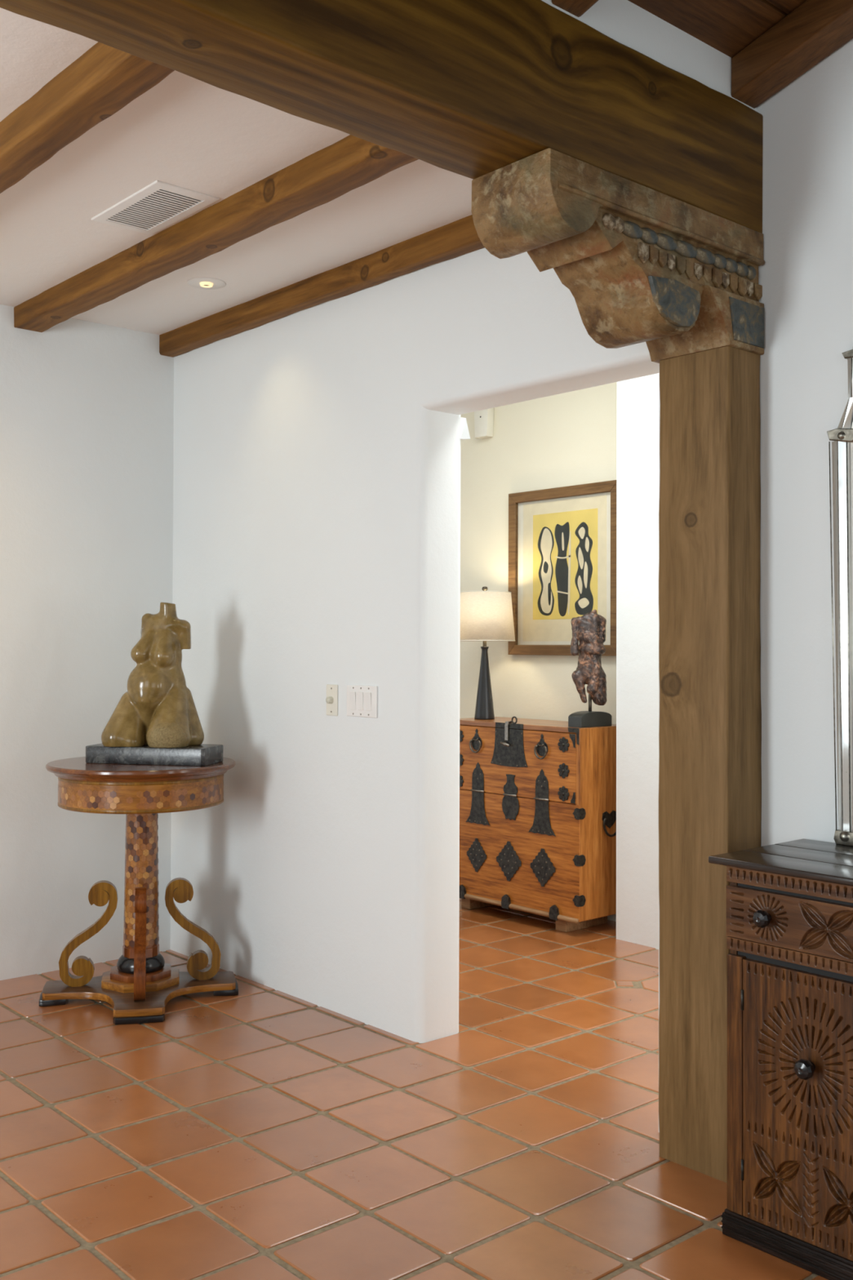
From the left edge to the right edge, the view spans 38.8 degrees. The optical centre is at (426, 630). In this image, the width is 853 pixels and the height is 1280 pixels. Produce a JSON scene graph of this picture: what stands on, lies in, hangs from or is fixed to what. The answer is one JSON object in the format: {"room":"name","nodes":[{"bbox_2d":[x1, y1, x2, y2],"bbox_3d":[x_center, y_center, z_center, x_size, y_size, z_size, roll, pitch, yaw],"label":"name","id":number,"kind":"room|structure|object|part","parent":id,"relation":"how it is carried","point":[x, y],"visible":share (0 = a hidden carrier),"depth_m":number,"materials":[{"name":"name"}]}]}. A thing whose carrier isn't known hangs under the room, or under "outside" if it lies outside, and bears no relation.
{"room":"traditional dwelling","nodes":[
{"label":"traditional dwelling","id":0,"kind":"room"},
{"bbox_2d":[0,304,173,980],"bbox_3d":[-3.107,-0.055,4.007,5.030,3.100,0.120,1,-1,-41],"label":"wall","id":1,"kind":"structure","parent":0,"point":[86,408],"depth_m":5.29,"materials":[{"name":"white paint"}]},
{"bbox_2d":[0,7,472,334],"bbox_3d":[-2.111,-1.511,2.901,5.030,0.212,3.120,1,-1,-41],"label":"ceiling","id":2,"kind":"structure","parent":0,"point":[186,131],"depth_m":3.83,"materials":[{"name":"paint"}]},
{"bbox_2d":[0,41,174,193],"bbox_3d":[-1.321,-1.350,3.585,0.121,0.104,2.895,1,-1,-41],"label":"ceiling beam","id":3,"kind":"structure","parent":2,"relation":"attached to","point":[104,79],"depth_m":3.06,"materials":[{"name":"brown wood"}]},
{"bbox_2d":[90,180,219,235],"bbox_3d":[-0.895,-1.382,3.977,0.224,0.007,0.450,1,-1,-41],"label":"ceiling vent","id":4,"kind":"object","parent":2,"relation":"in","point":[158,205],"visible":1,"depth_m":3.96,"materials":[{"name":"white metal"}]},
{"bbox_2d":[186,276,226,288],"bbox_3d":[-0.869,-1.368,4.788,0.152,0.013,0.152,1,-1,-41],"label":"recessed light","id":5,"kind":"object","parent":2,"relation":"in","point":[202,282],"visible":1,"depth_m":4.77,"materials":[{"name":"white paint"}]},
{"bbox_2d":[13,134,418,332],"bbox_3d":[-0.746,-1.344,4.092,0.128,0.099,2.895,1,-1,-41],"label":"ceiling beam","id":6,"kind":"structure","parent":2,"relation":"attached to","point":[351,162],"depth_m":3.95,"materials":[{"name":"brown wood"}]},
{"bbox_2d":[159,214,484,357],"bbox_3d":[-0.247,-1.335,4.531,0.079,0.101,2.895,1,-1,-41],"label":"ceiling beam","id":7,"kind":"structure","parent":2,"relation":"attached to","point":[459,237],"depth_m":4.62,"materials":[{"name":"brown wood"}]},
{"bbox_2d":[0,897,828,1279],"bbox_3d":[0.021,1.505,2.134,8.086,0.150,11.200,1,-1,-41],"label":"floor","id":8,"kind":"structure","parent":0,"point":[260,1132],"depth_m":3.49,"materials":[{"name":"tile"}]},
{"bbox_2d":[39,756,238,1024],"bbox_3d":[-1.148,0.996,4.881,0.744,0.936,0.744,0,-1,36],"label":"pedestal table","id":9,"kind":"object","parent":8,"relation":"on","point":[139,988],"visible":1,"depth_m":4.76,"materials":[{"name":"brown wood"}]},
{"bbox_3d":[-1.429,0.639,4.740,0.015,0.071,0.195,1,-1,-27],"label":"inlay panel","id":10,"kind":"part","parent":9,"relation":"part of","materials":[{"name":"brown wood"}]},
{"bbox_3d":[-1.244,0.638,4.583,0.183,0.071,0.013,0,-1,18],"label":"inlay panel","id":11,"kind":"part","parent":9,"relation":"part of","materials":[{"name":"brown wood"}]},
{"bbox_2d":[85,602,222,766],"bbox_3d":[-1.092,0.206,4.859,0.508,0.644,0.250,0,-1,12],"label":"sculpture","id":12,"kind":"object","parent":9,"relation":"on","point":[156,722],"visible":1,"depth_m":4.79,"materials":[{"name":"brown stone"}]},
{"bbox_3d":[-1.002,0.639,4.603,0.195,0.071,0.015,1,-1,-27],"label":"inlay panel","id":13,"kind":"part","parent":9,"relation":"part of","materials":[{"name":"brown wood"}]},
{"bbox_3d":[-0.844,0.642,4.787,0.013,0.071,0.183,0,-1,18],"label":"inlay panel","id":14,"kind":"part","parent":9,"relation":"part of","materials":[{"name":"brown wood"}]},
{"bbox_2d":[459,715,616,932],"bbox_3d":[0.556,0.965,6.338,0.408,1.050,0.998,1,-1,-41],"label":"chest","id":15,"kind":"object","parent":8,"relation":"on","point":[538,797],"visible":0.82,"depth_m":6.07,"materials":[{"name":"brown wood"}]},
{"bbox_3d":[0.265,1.184,6.396,0.003,0.177,0.150,1,-1,-41],"label":"diamond plate","id":16,"kind":"part","parent":15,"relation":"part of","materials":[{"name":"black metal"}]},
{"bbox_3d":[0.265,0.592,6.406,0.003,0.076,0.080,1,-1,-41],"label":"ring pull","id":17,"kind":"part","parent":15,"relation":"part of","materials":[{"name":"black metal"}]},
{"bbox_2d":[460,586,515,719],"bbox_3d":[0.317,0.119,6.600,0.334,0.722,0.334,1,-1,-41],"label":"table lamp","id":18,"kind":"object","parent":15,"relation":"on","point":[486,615],"visible":0.93,"depth_m":6.49,"materials":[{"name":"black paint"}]},
{"bbox_3d":[0.317,-0.026,6.602,0.021,0.226,0.021,1,-1,-41],"label":"stem","id":19,"kind":"part","parent":18,"relation":"part of","materials":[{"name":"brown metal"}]},
{"bbox_3d":[0.318,-0.076,6.603,0.331,0.266,0.331,1,-1,-41],"label":"lamp shade","id":20,"kind":"part","parent":18,"relation":"part of","materials":[{"name":"fabric"}]},
{"bbox_3d":[0.422,1.182,6.217,0.003,0.202,0.179,1,-1,-41],"label":"diamond plate","id":21,"kind":"part","parent":15,"relation":"part of","materials":[{"name":"black metal"}]},
{"bbox_3d":[0.424,0.600,6.225,0.003,0.194,0.268,1,-1,-41],"label":"lock plate","id":22,"kind":"part","parent":15,"relation":"part of","materials":[{"name":"black metal"}]},
{"bbox_3d":[0.425,0.488,6.228,0.003,0.026,0.200,1,-1,-41],"label":"lid plate","id":23,"kind":"part","parent":15,"relation":"part of","materials":[{"name":"black metal"}]},
{"bbox_3d":[0.434,1.131,6.229,0.025,0.564,0.952,1,-1,-41],"label":"panel","id":24,"kind":"part","parent":15,"relation":"part of","materials":[{"name":"brown wood"}]},
{"bbox_3d":[0.419,1.409,6.215,0.025,0.025,0.950,1,-1,-41],"label":"rail","id":25,"kind":"part","parent":15,"relation":"part of","materials":[{"name":"brown wood"}]},
{"bbox_3d":[0.577,0.588,6.051,0.003,0.076,0.080,1,-1,-41],"label":"ring pull","id":26,"kind":"part","parent":15,"relation":"part of","materials":[{"name":"black metal"}]},
{"bbox_3d":[0.579,1.180,6.038,0.003,0.189,0.170,1,-1,-41],"label":"diamond plate","id":27,"kind":"part","parent":15,"relation":"part of","materials":[{"name":"black metal"}]},
{"bbox_2d":[568,609,611,727],"bbox_3d":[0.811,0.184,6.014,0.229,0.579,0.141,1,-1,-41],"label":"sculpture","id":28,"kind":"object","parent":15,"relation":"on","point":[588,629],"visible":1,"depth_m":5.98,"materials":[{"name":"brown stone"}]},
{"bbox_3d":[0.812,0.364,6.011,0.017,0.100,0.017,1,-1,-41],"label":"rod","id":29,"kind":"part","parent":28,"relation":"part of","materials":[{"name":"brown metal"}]},
{"bbox_3d":[0.909,0.937,6.012,0.116,0.088,0.003,1,-1,-41],"label":"handle","id":30,"kind":"part","parent":15,"relation":"part of","materials":[{"name":"black metal"}]},
{"bbox_2d":[658,346,761,1182],"bbox_3d":[0.776,0.349,3.323,0.157,2.200,0.231,1,-1,-41],"label":"post","id":31,"kind":"object","parent":8,"relation":"on","point":[710,726],"visible":0.83,"depth_m":3.26,"materials":[{"name":"brown wood"}]},
{"bbox_2d":[471,147,764,363],"bbox_3d":[0.516,-0.920,3.112,0.859,0.330,0.270,1,-1,-41],"label":"bracket","id":32,"kind":"object","parent":31,"relation":"on","point":[638,263],"visible":1,"depth_m":3.03,"materials":[{"name":"paint"}]},
{"bbox_2d":[0,0,763,233],"bbox_3d":[-1.063,-1.277,1.730,5.060,0.336,0.252,1,-1,-41],"label":"beam","id":33,"kind":"structure","parent":32,"relation":"on","point":[472,89],"depth_m":2.62,"materials":[{"name":"brown wood"}]},
{"bbox_3d":[0.606,-1.006,3.022,0.820,0.018,0.016,1,-1,-41],"label":"moulding","id":34,"kind":"part","parent":32,"relation":"part of","materials":[{"name":"paint"}]},
{"bbox_3d":[0.855,-0.822,3.236,0.160,0.110,0.009,1,-1,-41],"label":"capital panel","id":35,"kind":"part","parent":32,"relation":"part of","materials":[{"name":"blue paint"}]},
{"bbox_2d":[708,838,852,1279],"bbox_3d":[1.023,0.992,2.817,0.431,0.902,0.592,1,-1,-41],"label":"sideboard","id":36,"kind":"object","parent":8,"relation":"on","point":[789,904],"visible":1,"depth_m":2.78,"materials":[{"name":"brown wood"}]},
{"bbox_3d":[0.875,0.973,3.028,0.374,0.824,0.020,1,-1,-41],"label":"panel","id":37,"kind":"part","parent":36,"relation":"part of","materials":[{"name":"brown wood"}]},
{"bbox_3d":[0.779,0.667,2.808,0.040,0.039,0.041,1,-1,-41],"label":"knob","id":38,"kind":"part","parent":36,"relation":"part of","materials":[{"name":"black metal"}]},
{"bbox_3d":[1.039,0.561,2.835,0.393,0.006,0.544,1,-1,-41],"label":"edge moulding","id":39,"kind":"part","parent":36,"relation":"part of","materials":[{"name":"brown wood"}]},
{"bbox_3d":[0.903,0.746,2.714,0.020,0.028,0.532,1,-1,-41],"label":"rail","id":40,"kind":"part","parent":36,"relation":"part of","materials":[{"name":"brown wood"}]},
{"bbox_3d":[0.902,0.669,2.714,0.020,0.120,0.532,1,-1,-41],"label":"drawer","id":41,"kind":"part","parent":36,"relation":"part of","materials":[{"name":"brown wood"}]},
{"bbox_3d":[0.902,1.080,2.709,0.020,0.606,0.441,1,-1,-41],"label":"door","id":42,"kind":"part","parent":36,"relation":"part of","materials":[{"name":"brown wood"}]},
{"bbox_3d":[0.851,0.983,2.720,0.045,0.043,0.045,1,-1,-41],"label":"knob","id":43,"kind":"part","parent":36,"relation":"part of","materials":[{"name":"black metal"}]},
{"bbox_2d":[826,346,852,846],"bbox_3d":[1.181,-0.241,2.961,0.035,1.568,0.442,1,-1,-41],"label":"lantern","id":44,"kind":"object","parent":36,"relation":"on","point":[842,446],"visible":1,"depth_m":3.09,"materials":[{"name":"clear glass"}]},
{"bbox_3d":[1.182,0.525,2.953,0.025,0.036,0.404,1,-1,-41],"label":"foot moulding","id":45,"kind":"part","parent":44,"relation":"part of","materials":[{"name":"silver metal"}]},
{"bbox_3d":[1.190,-0.259,2.970,0.009,1.532,0.336,1,-1,-41],"label":"mirror plate","id":46,"kind":"part","parent":44,"relation":"part of","materials":[{"name":"clear glass"}]},
{"bbox_2d":[170,38,852,1133],"bbox_3d":[1.605,-0.933,2.636,0.210,4.850,8.420,1,-1,-41],"label":"wall","id":47,"kind":"structure","parent":0,"point":[317,449],"depth_m":4.44,"materials":[{"name":"white paint"}]},
{"bbox_2d":[325,684,337,715],"bbox_3d":[-0.373,0.268,4.681,0.027,0.120,0.070,1,-1,-41],"label":"dimmer switch","id":48,"kind":"object","parent":47,"relation":"attached to","point":[331,700],"visible":1,"depth_m":4.68,"materials":[{"name":"beige plastic"}]},
{"bbox_3d":[-0.375,0.268,4.679,0.020,0.028,0.028,1,-1,-41],"label":"dimmer knob","id":49,"kind":"part","parent":48,"relation":"part of","materials":[{"name":"beige plastic"}]},
{"bbox_2d":[346,684,377,718],"bbox_3d":[-0.245,0.265,4.546,0.013,0.118,0.182,1,-1,-41],"label":"switch plate","id":50,"kind":"object","parent":47,"relation":"attached to","point":[362,700],"visible":1,"depth_m":4.54,"materials":[{"name":"white paint"}]},
{"bbox_2d":[458,417,470,439],"bbox_3d":[0.130,-0.743,4.432,0.055,0.080,0.031,1,-1,-41],"label":"trim","id":51,"kind":"structure","parent":47,"relation":"attached to","point":[464,433],"depth_m":4.44,"materials":[{"name":"white paint"}]},
{"bbox_2d":[459,382,617,921],"bbox_3d":[0.162,-0.073,7.272,0.150,3.250,3.300,1,-1,-41],"label":"wall","id":52,"kind":"structure","parent":0,"point":[566,439],"depth_m":6.73,"materials":[{"name":"white paint"}]},
{"bbox_2d":[474,408,493,439],"bbox_3d":[0.329,-1.205,6.945,0.058,0.195,0.116,1,-1,-41],"label":"sensor","id":53,"kind":"object","parent":52,"relation":"attached to","point":[483,419],"visible":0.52,"depth_m":6.91,"materials":[{"name":"beige plastic"}]},
{"bbox_2d":[507,480,616,655],"bbox_3d":[0.731,-0.319,6.491,0.034,0.900,0.792,1,-1,-41],"label":"framed print","id":54,"kind":"object","parent":52,"relation":"attached to","point":[562,540],"visible":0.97,"depth_m":6.50,"materials":[{"name":"yellow paper"}]},
{"bbox_2d":[533,508,597,619],"bbox_3d":[0.739,-0.350,6.488,0.001,0.575,0.464,1,-1,-41],"label":"artwork","id":55,"kind":"object","parent":54,"relation":"attached to","point":[565,540],"depth_m":6.49},
{"bbox_2d":[616,373,658,949],"bbox_3d":[3.426,-0.117,3.345,0.440,3.250,7.090,1,-1,-41],"label":"wall pier","id":56,"kind":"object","parent":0,"point":[637,398],"visible":0.2,"depth_m":5.76,"materials":[{"name":"white paint"}]},
{"bbox_2d":[541,0,756,111],"bbox_3d":[-1.031,-1.535,1.698,5.060,0.210,0.115,1,-1,-41],"label":"wall","id":57,"kind":"structure","parent":0,"point":[623,21],"depth_m":3.05,"materials":[{"name":"white paint"}]},
{"bbox_2d":[627,0,806,57],"bbox_3d":[0.725,-2.388,-0.282,5.060,1.613,5.220,1,-1,-41],"label":"ceiling","id":58,"kind":"structure","parent":0,"point":[728,27],"depth_m":3.09,"materials":[{"name":"brown wood"}]},
{"bbox_2d":[551,0,598,17],"bbox_3d":[2.038,-2.263,0.877,0.105,1.608,5.185,1,-1,-41],"label":"rafter","id":59,"kind":"object","parent":58,"relation":"attached to","point":[577,8],"visible":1,"depth_m":2.80,"materials":[{"name":"brown wood"}]},
{"bbox_2d":[731,0,852,108],"bbox_3d":[2.574,-2.255,1.348,0.121,1.608,5.185,1,-1,-41],"label":"rafter","id":60,"kind":"object","parent":58,"relation":"attached to","point":[815,29],"visible":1,"depth_m":3.13,"materials":[{"name":"brown wood"}]}
]}

